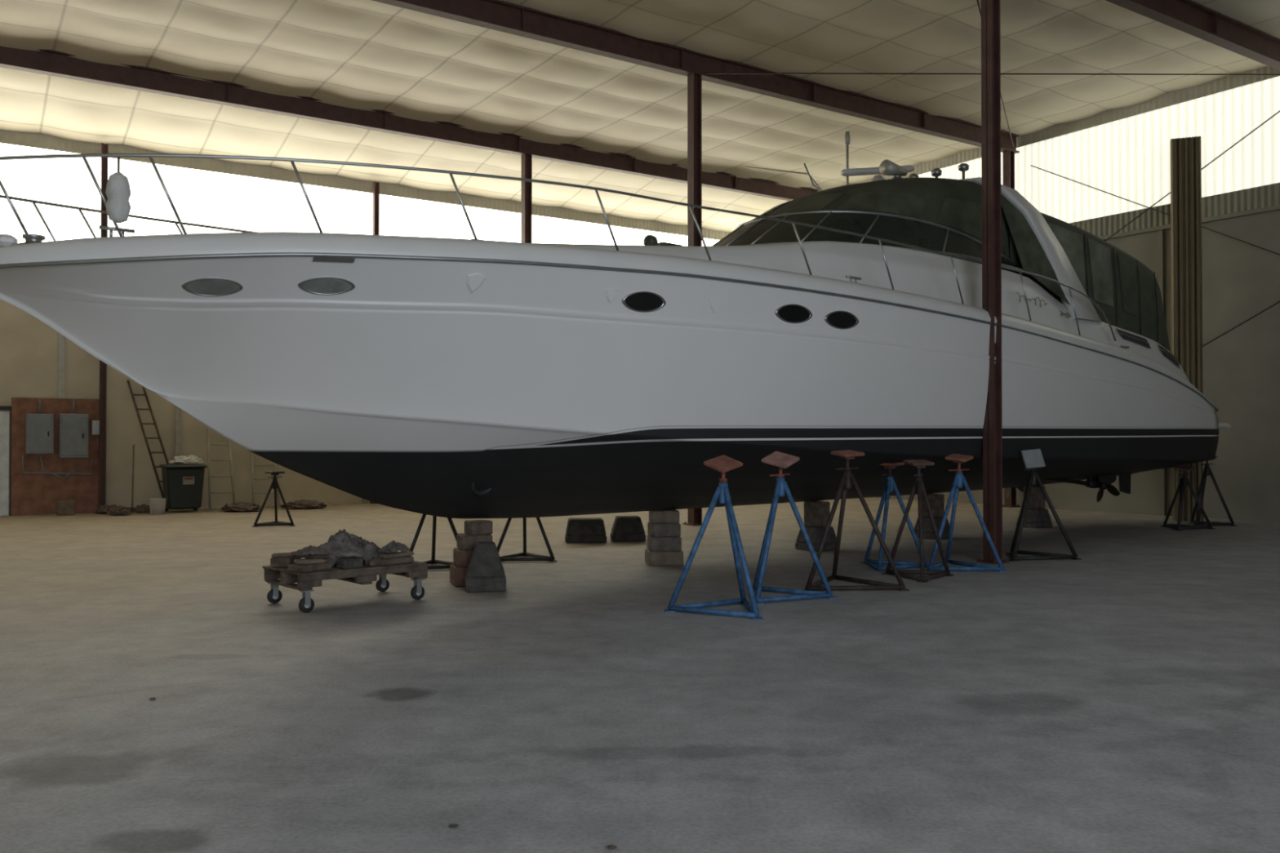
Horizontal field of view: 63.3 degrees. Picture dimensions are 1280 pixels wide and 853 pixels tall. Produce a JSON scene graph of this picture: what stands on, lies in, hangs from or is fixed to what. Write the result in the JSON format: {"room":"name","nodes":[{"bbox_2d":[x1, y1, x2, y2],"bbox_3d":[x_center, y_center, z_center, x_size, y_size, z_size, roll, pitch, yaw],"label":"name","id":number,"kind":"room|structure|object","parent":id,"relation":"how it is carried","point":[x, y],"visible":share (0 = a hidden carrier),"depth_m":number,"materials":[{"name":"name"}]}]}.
{"room":"shipyard hall","nodes":[
{"label":"shipyard hall","id":0,"kind":"room"},
{"bbox_2d":[0,299,369,510],"bbox_3d":[-7.092,-0.862,24.262,25.100,5.350,0.129,0,-1,-34],"label":"wall","id":1,"kind":"structure","parent":0,"point":[28,346],"depth_m":21.77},
{"bbox_2d":[0,411,9,515],"bbox_3d":[-12.855,0.732,20.279,0.900,2.060,0.050,0,-1,-34],"label":"door","id":2,"kind":"structure","parent":1,"relation":"in","point":[4,415],"depth_m":20.47,"materials":[{"name":"paint"}]},
{"bbox_2d":[0,405,11,515],"bbox_3d":[-12.860,0.677,20.288,1.080,2.170,0.080,0,-1,-34],"label":"trim","id":3,"kind":"structure","parent":1,"relation":"attached to","point":[2,407],"depth_m":20.52,"materials":[{"name":"metal"}]},
{"bbox_2d":[57,332,65,398],"bbox_3d":[-11.743,-0.903,21.053,0.120,5.350,0.050,0,-1,-34],"label":"trim","id":4,"kind":"structure","parent":1,"relation":"attached to","point":[61,339],"depth_m":21.03,"materials":[{"name":"metal"}]},
{"bbox_2d":[174,405,181,510],"bbox_3d":[-9.912,-0.887,22.273,0.120,5.350,0.050,0,-1,-34],"label":"trim","id":5,"kind":"structure","parent":1,"relation":"attached to","point":[177,411],"depth_m":22.24,"materials":[{"name":"metal"}]},
{"bbox_2d":[0,142,719,246],"bbox_3d":[-7.092,-4.551,24.309,25.100,2.030,0.129,0,-1,-34],"label":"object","id":6,"kind":"structure","parent":1,"relation":"in","point":[200,197],"depth_m":22.92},
{"bbox_2d":[361,497,367,503],"bbox_3d":[-6.501,-0.858,24.547,0.120,5.350,0.050,0,-1,-34],"label":"trim","id":7,"kind":"structure","parent":1,"relation":"attached to","point":[363,501],"depth_m":24.49,"materials":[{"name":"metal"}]},
{"bbox_2d":[0,129,731,239],"bbox_3d":[-7.092,-6.176,24.331,25.100,1.220,0.129,0,-1,-34],"label":"wall","id":8,"kind":"structure","parent":0,"point":[40,140],"depth_m":24.20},
{"bbox_2d":[0,497,1279,852],"bbox_3d":[2.108,1.735,10.428,25.700,0.200,33.650,0,-1,-34],"label":"floor","id":9,"kind":"structure","parent":0,"point":[1122,697],"depth_m":6.26,"materials":[{"name":"concrete"}]},
{"bbox_2d":[10,397,99,515],"bbox_3d":[-11.721,0.600,20.892,1.600,2.340,0.230,0,-1,-34],"label":"board","id":10,"kind":"object","parent":9,"relation":"on","point":[55,442],"visible":0.95,"depth_m":20.89,"materials":[{"name":"red wood"}]},
{"bbox_2d":[56,500,75,515],"bbox_3d":[-11.435,1.627,20.661,0.300,0.280,0.240,0,-1,-34],"label":"cardboard box","id":11,"kind":"object","parent":9,"relation":"on","point":[63,508],"visible":1,"depth_m":20.56,"materials":[{"name":"brown cardboard"}]},
{"bbox_2d":[96,142,108,513],"bbox_3d":[-11.035,-2.025,21.335,0.204,7.600,0.204,0,-1,-34],"label":"steel column","id":12,"kind":"structure","parent":9,"relation":"on","point":[104,148],"depth_m":21.30,"materials":[{"name":"brown metal"}]},
{"bbox_2d":[96,504,117,513],"bbox_3d":[-10.796,1.671,21.076,0.521,0.184,0.363,0,-1,0],"label":"debris heap","id":13,"kind":"object","parent":9,"relation":"on","point":[102,508],"visible":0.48,"depth_m":20.98,"materials":[{"name":"brown wood"}]},
{"bbox_2d":[106,505,132,515],"bbox_3d":[-10.344,1.660,20.607,0.475,0.190,0.318,0,-1,0],"label":"debris heap","id":14,"kind":"object","parent":9,"relation":"on","point":[120,510],"visible":1,"depth_m":20.52,"materials":[{"name":"brown wood"}]},
{"bbox_2d":[125,444,136,512],"bbox_3d":[-10.580,1.078,21.596,0.392,1.402,0.273,0,-1,-34],"label":"push broom","id":15,"kind":"object","parent":9,"relation":"on","point":[131,508],"visible":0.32,"depth_m":21.59,"materials":[{"name":"wood"}]},
{"bbox_2d":[132,504,150,512],"bbox_3d":[-10.178,1.675,21.253,0.430,0.176,0.308,0,-1,0],"label":"debris heap","id":16,"kind":"object","parent":9,"relation":"on","point":[143,508],"visible":0.85,"depth_m":21.18,"materials":[{"name":"brown wood"}]},
{"bbox_2d":[126,379,182,510],"bbox_3d":[-10.206,0.397,21.848,1.109,2.744,0.149,0,-1,-14],"label":"ladder","id":17,"kind":"object","parent":9,"relation":"on","point":[141,424],"visible":0.78,"depth_m":21.80,"materials":[{"name":"brown wood"}]},
{"bbox_2d":[148,498,166,515],"bbox_3d":[-9.741,1.616,20.949,0.340,0.310,0.340,0,-1,0],"label":"bucket","id":18,"kind":"object","parent":9,"relation":"on","point":[157,506],"visible":1,"depth_m":20.83,"materials":[{"name":"white plastic"}]},
{"bbox_2d":[159,463,207,511],"bbox_3d":[-9.543,1.287,21.663,0.820,0.985,0.760,0,-1,-34],"label":"trash bin","id":19,"kind":"object","parent":9,"relation":"on","point":[183,484],"visible":0.96,"depth_m":21.40,"materials":[{"name":"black plastic"}]},
{"bbox_2d":[168,455,203,463],"bbox_3d":[-9.489,0.689,21.700,0.706,0.181,0.580,0,-1,0],"label":"plastic bag","id":20,"kind":"object","parent":19,"relation":"on","point":[182,459],"visible":1,"depth_m":21.55,"materials":[{"name":"white plastic"}]},
{"bbox_2d":[206,428,235,509],"bbox_3d":[-9.098,0.906,22.493,0.543,1.742,0.488,0,-1,-34],"label":"ladder","id":21,"kind":"object","parent":9,"relation":"on","point":[207,429],"visible":0.88,"depth_m":22.48,"materials":[{"name":"metal"}]},
{"bbox_2d":[220,502,260,511],"bbox_3d":[-8.349,1.676,21.728,0.968,0.184,0.637,0,-1,0],"label":"debris heap","id":22,"kind":"object","parent":9,"relation":"on","point":[242,506],"visible":0.99,"depth_m":21.58,"materials":[{"name":"brown wood"}]},
{"bbox_2d":[250,451,280,506],"bbox_3d":[-8.333,1.163,23.029,0.593,1.245,0.438,0,-1,-34],"label":"ladder","id":23,"kind":"object","parent":9,"relation":"on","point":[251,453],"visible":0.65,"depth_m":22.98,"materials":[{"name":"metal"}]},
{"bbox_2d":[251,471,295,527],"bbox_3d":[-6.423,1.262,18.272,0.714,0.948,0.630,0,-1,-15],"label":"jack stand","id":24,"kind":"object","parent":9,"relation":"on","point":[274,485],"visible":1,"depth_m":18.12,"materials":[{"name":"metal"}]},
{"bbox_2d":[279,499,326,508],"bbox_3d":[-7.366,1.692,22.666,1.048,0.181,0.742,0,-1,0],"label":"debris heap","id":25,"kind":"object","parent":9,"relation":"on","point":[302,504],"visible":0.95,"depth_m":22.47,"materials":[{"name":"brown wood"}]},
{"bbox_2d":[262,560,427,613],"bbox_3d":[-2.720,1.451,9.632,1.283,0.344,0.800,1,-1,-42],"label":"dolly","id":26,"kind":"object","parent":9,"relation":"on","point":[418,571],"visible":0.88,"depth_m":9.38,"materials":[{"name":"brown wood"}]},
{"bbox_2d":[270,556,301,568],"bbox_3d":[-3.225,1.230,9.449,0.200,0.090,0.200,0,-1,19],"label":"timber offcut","id":27,"kind":"object","parent":26,"relation":"on","point":[282,562],"visible":0.59,"depth_m":9.36,"materials":[{"name":"brown wood"}]},
{"bbox_2d":[271,552,297,557],"bbox_3d":[-3.212,1.166,9.435,0.260,0.035,0.070,0,-1,-31],"label":"timber offcut","id":28,"kind":"object","parent":27,"relation":"on","point":[279,554],"visible":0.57,"depth_m":9.39,"materials":[{"name":"wood"}]},
{"bbox_2d":[287,562,332,573],"bbox_3d":[-2.915,1.241,9.163,0.220,0.060,0.320,0,-1,34],"label":"timber offcut","id":29,"kind":"object","parent":26,"relation":"on","point":[304,568],"visible":0.88,"depth_m":9.06,"materials":[{"name":"brown wood"}]},
{"bbox_2d":[293,558,325,564],"bbox_3d":[-2.915,1.190,9.164,0.260,0.040,0.120,0,-1,-25],"label":"timber offcut","id":30,"kind":"object","parent":29,"relation":"on","point":[304,561],"visible":0.91,"depth_m":9.12,"materials":[{"name":"brown wood"}]},
{"bbox_2d":[296,554,330,559],"bbox_3d":[-2.898,1.155,9.206,0.340,0.030,0.050,0,-1,19],"label":"timber offcut","id":31,"kind":"object","parent":30,"relation":"on","point":[309,556],"visible":0.86,"depth_m":9.18,"materials":[{"name":"brown wood"}]},
{"bbox_2d":[291,545,328,555],"bbox_3d":[-2.920,1.090,9.190,0.323,0.082,0.192,0,-1,-17],"label":"rag","id":32,"kind":"object","parent":31,"relation":"on","point":[313,550],"visible":1,"depth_m":9.15,"materials":[{"name":"fabric"}]},
{"bbox_2d":[309,528,384,567],"bbox_3d":[-2.756,1.114,9.690,0.766,0.319,0.536,1,-1,-42],"label":"tarp","id":33,"kind":"object","parent":26,"relation":"on","point":[341,541],"visible":0.6,"depth_m":9.61,"materials":[{"name":"grey fabric"}]},
{"bbox_2d":[335,551,363,569],"bbox_3d":[-2.615,1.199,9.339,0.308,0.149,0.305,-1,-1,42],"label":"timber offcut","id":34,"kind":"object","parent":26,"relation":"on","point":[353,562],"depth_m":9.28,"materials":[{"name":"wood"}]},
{"bbox_2d":[364,555,413,566],"bbox_3d":[-2.318,1.247,9.607,0.460,0.060,0.120,1,-1,-45],"label":"timber offcut","id":35,"kind":"object","parent":26,"relation":"on","point":[402,560],"visible":0.98,"depth_m":9.54,"materials":[{"name":"brown wood"}]},
{"bbox_2d":[379,551,413,559],"bbox_3d":[-2.265,1.197,9.668,0.090,0.040,0.360,-1,-1,37],"label":"timber offcut","id":36,"kind":"object","parent":35,"relation":"on","point":[392,555],"visible":1,"depth_m":9.62,"materials":[{"name":"brown wood"}]},
{"bbox_2d":[378,540,409,553],"bbox_3d":[-2.290,1.113,9.673,0.178,0.109,0.318,-1,-1,38],"label":"rag","id":37,"kind":"object","parent":36,"relation":"on","point":[392,547],"visible":1,"depth_m":9.61,"materials":[{"name":"grey fabric"}]},
{"bbox_2d":[368,181,379,503],"bbox_3d":[-6.250,-1.983,24.525,0.204,7.600,0.204,0,-1,-34],"label":"steel column","id":38,"kind":"structure","parent":9,"relation":"on","point":[375,223],"depth_m":24.54,"materials":[{"name":"metal"}]},
{"bbox_2d":[408,514,457,569],"bbox_3d":[-2.427,1.081,12.289,0.818,1.156,0.720,0,-1,-15],"label":"jack stand","id":39,"kind":"object","parent":9,"relation":"on","point":[446,564],"visible":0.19,"depth_m":12.12,"materials":[{"name":"metal"}]},
{"bbox_2d":[448,823,458,827],"bbox_3d":[-0.722,1.544,4.018,0.041,0.009,0.034,0,-1,0],"label":"dry leaf","id":40,"kind":"object","parent":9,"relation":"on","point":[452,825],"visible":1,"depth_m":4.01,"materials":[{"name":"brown plant"}]},
{"bbox_2d":[449,564,468,586],"bbox_3d":[-1.740,1.539,10.781,0.420,0.200,0.340,0,-1,-20],"label":"block","id":41,"kind":"object","parent":9,"relation":"on","point":[457,574],"visible":0.43,"depth_m":10.58,"materials":[{"name":"brown wood"}]},
{"bbox_2d":[453,547,473,567],"bbox_3d":[-1.720,1.354,10.783,0.380,0.170,0.320,0,-1,-23],"label":"block","id":42,"kind":"object","parent":41,"relation":"on","point":[461,558],"visible":0.45,"depth_m":10.60,"materials":[{"name":"brown wood"}]},
{"bbox_2d":[457,533,492,550],"bbox_3d":[-1.720,1.194,10.786,0.320,0.150,0.300,0,-1,-20],"label":"block","id":43,"kind":"object","parent":42,"relation":"on","point":[464,541],"visible":0.64,"depth_m":10.64,"materials":[{"name":"brown wood"}]},
{"bbox_2d":[464,520,493,535],"bbox_3d":[-1.680,1.049,10.787,0.240,0.140,0.220,0,-1,-29],"label":"block","id":44,"kind":"object","parent":43,"relation":"on","point":[472,527],"visible":1,"depth_m":10.70,"materials":[{"name":"brown wood"}]},
{"bbox_2d":[465,541,506,592],"bbox_3d":[-1.540,1.394,10.353,0.400,0.480,0.320,0,-1,-9],"label":"block","id":45,"kind":"object","parent":9,"relation":"on","point":[485,573],"visible":1,"depth_m":10.22,"materials":[{"name":"grey concrete"}]},
{"bbox_2d":[520,153,532,243],"bbox_3d":[-2.579,-2.186,23.549,0.306,7.980,0.306,0,-1,-34],"label":"steel column","id":46,"kind":"structure","parent":9,"relation":"on","point":[526,160],"depth_m":23.57,"materials":[{"name":"brown metal"}]},
{"bbox_2d":[0,46,819,200],"bbox_3d":[-5.367,-6.400,21.745,25.000,0.400,0.202,0,-1,-34],"label":"roof beam","id":47,"kind":"structure","parent":46,"relation":"on","point":[47,62],"depth_m":21.34,"materials":[{"name":"red metal"}]},
{"bbox_2d":[497,517,556,561],"bbox_3d":[-1.459,1.091,13.092,0.818,1.156,0.720,0,-1,-5],"label":"jack stand","id":48,"kind":"object","parent":9,"relation":"on","point":[512,557],"visible":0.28,"depth_m":12.83,"materials":[{"name":"metal"}]},
{"bbox_2d":[564,517,606,542],"bbox_3d":[-0.800,1.528,15.282,0.600,0.340,0.400,0,-1,-6],"label":"block","id":49,"kind":"object","parent":9,"relation":"on","point":[580,530],"visible":1,"depth_m":15.10,"materials":[{"name":"black rubber"}]},
{"bbox_2d":[607,844,617,848],"bbox_3d":[-0.103,1.540,3.805,0.043,0.010,0.030,0,-1,0],"label":"dry leaf","id":50,"kind":"object","parent":9,"relation":"on","point":[611,846],"visible":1,"depth_m":3.80,"materials":[{"name":"brown plant"}]},
{"bbox_2d":[610,515,645,542],"bbox_3d":[-0.180,1.520,15.482,0.500,0.360,0.400,0,-1,-6],"label":"block","id":51,"kind":"object","parent":9,"relation":"on","point":[624,528],"visible":1,"depth_m":15.31,"materials":[{"name":"black rubber"}]},
{"bbox_2d":[644,548,683,565],"bbox_3d":[0.290,1.577,12.531,0.420,0.170,0.340,0,-1,-9],"label":"block","id":52,"kind":"object","parent":9,"relation":"on","point":[651,558],"visible":0.86,"depth_m":12.37,"materials":[{"name":"wood"}]},
{"bbox_2d":[646,534,681,551],"bbox_3d":[0.290,1.407,12.533,0.380,0.170,0.360,0,-1,-6],"label":"block","id":53,"kind":"object","parent":52,"relation":"on","point":[653,544],"visible":0.86,"depth_m":12.36,"materials":[{"name":"concrete"}]},
{"bbox_2d":[647,521,680,537],"bbox_3d":[0.290,1.242,12.535,0.340,0.160,0.340,0,-1,-11],"label":"block","id":54,"kind":"object","parent":53,"relation":"on","point":[660,530],"visible":0.86,"depth_m":12.37,"materials":[{"name":"concrete"}]},
{"bbox_2d":[648,509,679,524],"bbox_3d":[0.290,1.087,12.537,0.340,0.150,0.300,0,-1,-6],"label":"block","id":55,"kind":"object","parent":54,"relation":"on","point":[672,516],"visible":0.88,"depth_m":12.39,"materials":[{"name":"grey concrete"}]},
{"bbox_2d":[682,73,702,525],"bbox_3d":[0.971,-2.252,18.405,0.306,7.980,0.306,0,-1,-34],"label":"steel column","id":56,"kind":"structure","parent":9,"relation":"on","point":[694,82],"depth_m":18.41,"materials":[{"name":"metal"}]},
{"bbox_2d":[664,454,763,620],"bbox_3d":[0.613,0.935,9.085,0.795,1.366,0.904,0,-1,-2],"label":"jack stand","id":57,"kind":"object","parent":9,"relation":"on","point":[723,464],"visible":1,"depth_m":9.05,"materials":[{"name":"blue paint"}]},
{"bbox_2d":[750,451,837,604],"bbox_3d":[1.290,0.934,9.995,0.904,1.391,0.795,0,-1,-25],"label":"jack stand","id":58,"kind":"object","parent":9,"relation":"on","point":[782,460],"visible":0.96,"depth_m":9.84,"materials":[{"name":"blue paint"}]},
{"bbox_2d":[795,525,836,551],"bbox_3d":[2.420,1.523,14.188,0.460,0.320,0.400,1,-1,-34],"label":"block","id":59,"kind":"object","parent":9,"relation":"on","point":[815,534],"visible":0.65,"depth_m":14.05,"materials":[{"name":"grey concrete"}]},
{"bbox_2d":[804,501,830,527],"bbox_3d":[2.420,1.195,14.193,0.260,0.337,0.260,1,-1,-34],"label":"block","id":60,"kind":"object","parent":59,"relation":"on","point":[816,513],"visible":0.86,"depth_m":14.09,"materials":[{"name":"brown wood"}]},
{"bbox_2d":[801,449,909,591],"bbox_3d":[2.110,0.941,10.728,1.060,1.396,0.930,0,-1,-4],"label":"jack stand","id":61,"kind":"object","parent":9,"relation":"on","point":[847,478],"visible":0.97,"depth_m":10.49,"materials":[{"name":"metal"}]},
{"bbox_2d":[860,462,928,571],"bbox_3d":[2.897,1.034,12.329,0.818,1.250,0.720,0,-1,-30],"label":"jack stand","id":62,"kind":"object","parent":9,"relation":"on","point":[890,485],"visible":0.91,"depth_m":12.21,"materials":[{"name":"blue paint"}]},
{"bbox_2d":[881,459,954,582],"bbox_3d":[2.977,1.006,11.399,0.660,1.284,0.748,-1,-1,40],"label":"jack stand","id":63,"kind":"object","parent":9,"relation":"on","point":[918,487],"visible":1,"depth_m":11.35,"materials":[{"name":"metal"}]},
{"bbox_2d":[913,516,950,539],"bbox_3d":[4.488,1.546,15.924,0.460,0.320,0.400,1,-1,-34],"label":"block","id":64,"kind":"object","parent":9,"relation":"on","point":[928,532],"visible":0.47,"depth_m":15.78,"materials":[{"name":"grey concrete"}]},
{"bbox_2d":[921,493,944,517],"bbox_3d":[4.488,1.211,15.928,0.260,0.350,0.260,1,-1,-34],"label":"block","id":65,"kind":"object","parent":64,"relation":"on","point":[936,501],"visible":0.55,"depth_m":15.83,"materials":[{"name":"brown wood"}]},
{"bbox_2d":[0,131,1231,518],"bbox_3d":[1.714,-1.727,13.755,19.653,5.950,5.031,1,-1,-40],"label":"motor yacht","id":66,"kind":"object","parent":65,"relation":"on","point":[451,378],"visible":0.99,"depth_m":10.04,"materials":[{"name":"paint"}]},
{"bbox_2d":[0,234,17,246],"bbox_3d":[-4.715,-1.381,7.716,0.140,0.090,0.120,1,-1,-40],"label":"light","id":67,"kind":"object","parent":66,"relation":"attached to","point":[6,240],"depth_m":7.68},
{"bbox_2d":[105,156,131,222],"bbox_3d":[-3.864,-1.756,7.687,0.170,0.490,0.167,0,-1,0],"label":"fender","id":68,"kind":"object","parent":66,"relation":"hanging from","point":[117,191],"visible":1,"depth_m":7.63,"materials":[{"name":"white plastic"}]},
{"bbox_2d":[466,271,486,293],"bbox_3d":[-1.375,-1.208,8.715,0.163,0.170,0.114,0,-1,5],"label":"vent","id":69,"kind":"object","parent":66,"relation":"attached to","point":[476,281],"depth_m":8.73,"materials":[{"name":"white plastic"}]},
{"bbox_2d":[605,288,618,302],"bbox_3d":[-0.257,-1.179,9.355,0.130,0.130,0.068,1,-1,-40],"label":"vent","id":70,"kind":"object","parent":66,"relation":"attached to","point":[611,294],"depth_m":9.35,"materials":[{"name":"white plastic"}]},
{"bbox_2d":[844,131,850,185],"bbox_3d":[3.283,-4.088,16.421,0.090,1.160,0.090,1,-1,-40],"label":"antenna","id":71,"kind":"object","parent":66,"relation":"attached to","point":[847,137],"depth_m":16.40,"materials":[{"name":"metal"}]},
{"bbox_2d":[891,175,902,178],"bbox_3d":[3.900,-3.717,15.759,0.160,0.360,0.156,1,-1,-40],"label":"light","id":72,"kind":"object","parent":66,"relation":"attached to","point":[892,176],"depth_m":15.70,"materials":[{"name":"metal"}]},
{"bbox_2d":[907,173,919,177],"bbox_3d":[4.093,-3.660,15.529,0.160,0.240,0.156,1,-1,-40],"label":"light","id":73,"kind":"object","parent":66,"relation":"attached to","point":[913,175],"depth_m":15.47,"materials":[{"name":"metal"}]},
{"bbox_2d":[930,168,942,177],"bbox_3d":[4.350,-3.664,15.222,0.160,0.240,0.156,1,-1,-40],"label":"light","id":74,"kind":"object","parent":66,"relation":"attached to","point":[935,172],"depth_m":15.17,"materials":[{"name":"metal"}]},
{"bbox_2d":[957,163,968,178],"bbox_3d":[4.639,-3.658,14.877,0.160,0.220,0.156,1,-1,-40],"label":"light","id":75,"kind":"object","parent":66,"relation":"attached to","point":[962,167],"depth_m":14.83,"materials":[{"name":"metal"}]},
{"bbox_2d":[1000,194,1070,305],"bbox_3d":[5.530,-2.524,14.444,1.263,1.620,0.352,0,-1,-11],"label":"radar arch","id":76,"kind":"object","parent":66,"relation":"hanging from","point":[1030,243],"depth_m":14.46,"materials":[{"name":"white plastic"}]},
{"bbox_2d":[1115,328,1151,349],"bbox_3d":[7.554,-1.343,15.873,1.114,0.253,0.039,1,-1,-40],"label":"vent","id":77,"kind":"object","parent":66,"relation":"attached to","point":[1133,338],"depth_m":15.87,"materials":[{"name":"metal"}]},
{"bbox_2d":[1157,344,1180,368],"bbox_3d":[8.534,-1.124,16.726,0.913,0.367,0.041,1,-1,-43],"label":"vent","id":78,"kind":"object","parent":66,"relation":"attached to","point":[1166,357],"depth_m":16.66,"materials":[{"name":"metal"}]},
{"bbox_2d":[924,453,1007,572],"bbox_3d":[3.720,0.988,12.208,0.921,1.339,0.810,0,-1,0],"label":"jack stand","id":79,"kind":"object","parent":9,"relation":"on","point":[959,479],"visible":0.93,"depth_m":12.00,"materials":[{"name":"blue paint"}]},
{"bbox_2d":[976,0,1009,564],"bbox_3d":[4.314,-2.516,12.734,0.272,8.360,0.272,0,-1,-34],"label":"steel column","id":80,"kind":"structure","parent":9,"relation":"on","point":[990,9],"depth_m":12.69,"materials":[{"name":"brown metal"}]},
{"bbox_2d":[1002,150,1020,507],"bbox_3d":[8.293,-2.189,23.286,0.306,7.980,0.306,0,-1,-34],"label":"steel column","id":81,"kind":"structure","parent":9,"relation":"on","point":[1008,157],"depth_m":23.26,"materials":[{"name":"brown metal"}]},
{"bbox_2d":[372,0,1019,153],"bbox_3d":[-1.900,-6.467,16.546,25.000,0.400,0.202,0,-1,-34],"label":"roof beam","id":82,"kind":"structure","parent":81,"relation":"on","point":[495,15],"depth_m":18.25,"materials":[{"name":"red metal"}]},
{"bbox_2d":[704,72,1279,75],"bbox_3d":[6.282,-6.263,18.422,10.290,0.021,0.024,0,-1,0],"label":"rod","id":83,"kind":"object","parent":82,"relation":"attached to","point":[704,73],"visible":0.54,"depth_m":18.41,"materials":[{"name":"metal"}]},
{"bbox_2d":[976,0,1013,146],"bbox_3d":[6.296,-6.303,18.402,0.024,0.021,10.263,0,-1,23],"label":"rod","id":84,"kind":"object","parent":82,"relation":"attached to","point":[978,3],"visible":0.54,"depth_m":20.44,"materials":[{"name":"metal"}]},
{"bbox_2d":[1105,110,1279,240],"bbox_3d":[10.140,-4.332,20.759,0.024,3.618,6.810,0,-1,-34],"label":"rod","id":85,"kind":"object","parent":81,"relation":"attached to","point":[1277,113],"visible":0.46,"depth_m":19.70,"materials":[{"name":"metal"}]},
{"bbox_2d":[1016,508,1052,528],"bbox_3d":[6.787,1.571,17.852,0.460,0.320,0.400,1,-1,-34],"label":"block","id":86,"kind":"object","parent":9,"relation":"on","point":[1034,518],"visible":0.84,"depth_m":17.69,"materials":[{"name":"grey concrete"}]},
{"bbox_2d":[1023,485,1044,509],"bbox_3d":[6.787,1.217,17.856,0.260,0.387,0.260,1,-1,-34],"label":"block","id":87,"kind":"object","parent":86,"relation":"on","point":[1037,499],"visible":0.74,"depth_m":17.74,"materials":[{"name":"brown wood"}]},
{"bbox_2d":[1006,448,1081,561],"bbox_3d":[4.974,0.979,13.311,0.956,1.386,0.840,0,-1,-12],"label":"jack stand","id":88,"kind":"object","parent":9,"relation":"on","point":[1032,459],"visible":1,"depth_m":13.13,"materials":[{"name":"metal"}]},
{"bbox_2d":[1170,136,1204,521],"bbox_3d":[10.128,-1.802,19.208,0.500,7.100,0.135,0,-1,20],"label":"column","id":89,"kind":"structure","parent":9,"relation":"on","point":[1186,261],"depth_m":19.17,"materials":[{"name":"brown metal"}]},
{"bbox_2d":[1160,464,1215,530],"bbox_3d":[9.164,1.190,17.635,0.818,1.076,0.720,0,-1,-20],"label":"jack stand","id":90,"kind":"object","parent":9,"relation":"on","point":[1184,481],"visible":1,"depth_m":17.49,"materials":[{"name":"metal"}]},
{"bbox_2d":[1187,456,1237,526],"bbox_3d":[9.953,1.109,18.336,0.783,1.256,0.690,0,-1,-10],"label":"jack stand","id":91,"kind":"object","parent":9,"relation":"on","point":[1207,471],"visible":0.81,"depth_m":18.16,"materials":[{"name":"metal"}]},
{"bbox_2d":[0,0,1279,231],"bbox_3d":[2.108,-6.399,10.533,25.100,0.800,33.050,0,-1,-34],"label":"ceiling","id":92,"kind":"structure","parent":0,"point":[363,55],"depth_m":19.68,"materials":[{"name":"fabric"}]},
{"bbox_2d":[1106,0,1279,70],"bbox_3d":[1.428,-6.531,11.554,25.000,0.400,0.202,0,-1,-34],"label":"roof beam","id":93,"kind":"structure","parent":92,"relation":"attached to","point":[1193,18],"depth_m":16.69,"materials":[{"name":"red metal"}]},
{"bbox_2d":[845,66,1279,185],"bbox_3d":[12.567,-6.734,17.582,0.120,0.680,33.170,0,-1,-34],"label":"wall","id":94,"kind":"structure","parent":0,"point":[1230,82],"depth_m":21.50,"materials":[{"name":"beige metal"}]},
{"bbox_2d":[875,182,1279,522],"bbox_3d":[12.567,-1.364,17.513,0.120,6.180,33.170,0,-1,-34],"label":"wall","id":95,"kind":"structure","parent":0,"point":[1241,367],"depth_m":19.53,"materials":[{"name":"beige metal"}]},
{"bbox_2d":[917,75,1279,222],"bbox_3d":[8.129,-5.338,24.221,0.120,1.940,17.170,0,-1,-34],"label":"translucent wall panel","id":96,"kind":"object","parent":95,"relation":"in","point":[1129,158],"depth_m":20.97,"materials":[{"name":"white plastic"}]},
{"bbox_2d":[1030,164,1279,255],"bbox_3d":[11.541,-3.108,18.732,0.024,5.518,10.310,0,-1,-34],"label":"rod","id":97,"kind":"object","parent":95,"relation":"attached to","point":[1030,165],"visible":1,"depth_m":20.84,"materials":[{"name":"metal"}]},
{"bbox_2d":[1157,229,1165,515],"bbox_3d":[10.376,-1.084,20.634,0.050,5.700,0.100,0,-1,-34],"label":"trim","id":98,"kind":"structure","parent":95,"relation":"attached to","point":[1160,233],"depth_m":20.62,"materials":[{"name":"brown metal"}]},
{"bbox_2d":[1097,204,1279,239],"bbox_3d":[12.508,-3.995,17.436,0.090,0.080,33.050,0,-1,-34],"label":"trim","id":99,"kind":"structure","parent":95,"relation":"attached to","point":[1275,207],"depth_m":19.81,"materials":[{"name":"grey metal"}]},
{"bbox_2d":[1202,301,1279,346],"bbox_3d":[10.736,-1.545,19.738,0.024,4.019,7.909,0,-1,-34],"label":"rod","id":100,"kind":"object","parent":95,"relation":"attached to","point":[1278,301],"visible":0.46,"depth_m":19.16,"materials":[{"name":"metal"}]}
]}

